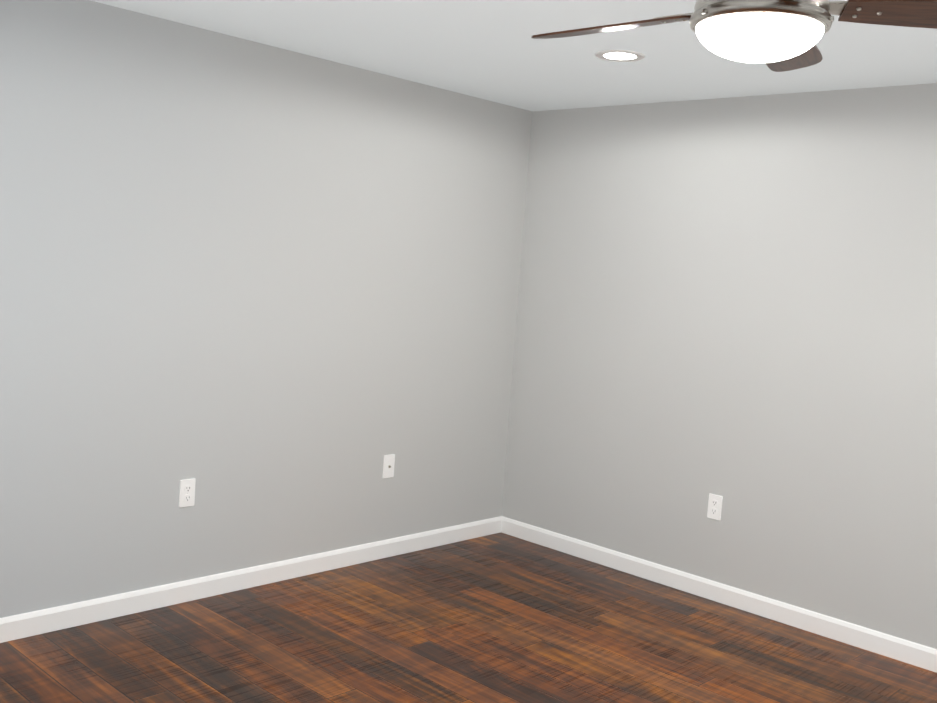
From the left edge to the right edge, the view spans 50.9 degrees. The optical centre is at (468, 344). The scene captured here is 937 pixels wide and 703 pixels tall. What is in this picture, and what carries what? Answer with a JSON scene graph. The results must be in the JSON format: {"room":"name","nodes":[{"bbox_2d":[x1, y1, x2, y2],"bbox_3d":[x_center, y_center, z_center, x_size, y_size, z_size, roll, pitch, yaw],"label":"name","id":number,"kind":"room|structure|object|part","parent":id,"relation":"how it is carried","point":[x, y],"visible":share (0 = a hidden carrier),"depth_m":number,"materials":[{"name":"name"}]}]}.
{"room":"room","nodes":[
{"label":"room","id":0,"kind":"room"},
{"bbox_2d":[0,0,532,617],"bbox_3d":[-1.369,-0.090,3.753,0.122,2.300,4.840,9,6,43],"label":"wall","id":1,"kind":"structure","parent":0,"point":[264,296],"depth_m":4.07,"materials":[{"name":"paint"}]},
{"bbox_2d":[179,478,195,507],"bbox_3d":[-1.143,0.605,4.009,0.007,0.115,0.070,9,6,43],"label":"electrical outlet","id":2,"kind":"object","parent":1,"relation":"attached to","point":[187,493],"visible":1,"depth_m":4.00,"materials":[{"name":"white plastic"}]},
{"bbox_2d":[0,516,503,642],"bbox_3d":[-1.151,1.014,4.059,0.015,0.088,3.835,9,6,43],"label":"baseboard","id":3,"kind":"structure","parent":1,"relation":"attached to","point":[29,624],"depth_m":4.17,"materials":[{"name":"white wood"}]},
{"bbox_2d":[383,454,394,477],"bbox_3d":[-0.384,0.595,4.798,0.014,0.115,0.070,9,6,43],"label":"outlet","id":4,"kind":"object","parent":1,"relation":"attached to","point":[388,466],"visible":1,"depth_m":4.80,"materials":[{"name":"white plastic"}]},
{"bbox_2d":[0,532,936,702],"bbox_3d":[-1.389,1.167,2.889,8.710,0.060,6.140,9,6,43],"label":"floor","id":5,"kind":"structure","parent":0,"point":[500,617],"depth_m":3.79,"materials":[{"name":"brown wood"}]},
{"bbox_2d":[90,0,936,110],"bbox_3d":[0.478,-1.011,1.894,5.130,0.100,4.960,9,6,43],"label":"ceiling","id":6,"kind":"structure","parent":0,"point":[492,50],"depth_m":3.73,"materials":[{"name":"paint"}]},
{"bbox_2d":[595,50,644,61],"bbox_3d":[0.580,-1.104,3.773,0.190,0.006,0.190,9,6,43],"label":"recessed light","id":7,"kind":"object","parent":6,"relation":"in","point":[621,55],"visible":1,"depth_m":3.76,"materials":[{"name":"white plastic"}]},
{"bbox_2d":[531,0,936,71],"bbox_3d":[0.646,-0.826,2.331,1.230,0.314,1.286,9,6,43],"label":"ceiling fan","id":8,"kind":"object","parent":6,"relation":"hanging from","point":[779,35],"visible":1,"depth_m":2.23,"materials":[{"name":"white glass"}]},
{"bbox_3d":[0.405,-0.828,2.560,0.568,0.014,0.146,9,18,43],"label":"blade","id":9,"kind":"part","parent":8,"relation":"part of","materials":[{"name":"brown wood"}]},
{"bbox_3d":[0.676,-0.703,2.304,0.292,0.078,0.292,9,6,43],"label":"lamp shade","id":10,"kind":"part","parent":8,"relation":"part of","materials":[{"name":"white glass"}]},
{"bbox_3d":[1.061,-0.754,2.248,0.568,0.014,0.146,5,-7,7],"label":"blade","id":11,"kind":"part","parent":8,"relation":"part of","materials":[{"name":"brown wood"}]},
{"bbox_2d":[502,83,936,648],"bbox_3d":[2.106,0.166,3.702,5.010,2.300,0.120,9,6,43],"label":"wall","id":12,"kind":"structure","parent":0,"point":[732,301],"depth_m":4.44,"materials":[{"name":"paint"}]},
{"bbox_2d":[707,493,722,520],"bbox_3d":[1.135,0.750,4.548,0.070,0.115,0.007,9,6,43],"label":"electrical outlet","id":13,"kind":"object","parent":12,"relation":"attached to","point":[714,506],"visible":1,"depth_m":4.54,"materials":[{"name":"white plastic"}]},
{"bbox_2d":[500,517,936,672],"bbox_3d":[1.937,1.259,3.785,4.890,0.088,0.015,9,6,43],"label":"baseboard","id":14,"kind":"structure","parent":12,"relation":"attached to","point":[922,656],"depth_m":4.46,"materials":[{"name":"white wood"}]}
]}

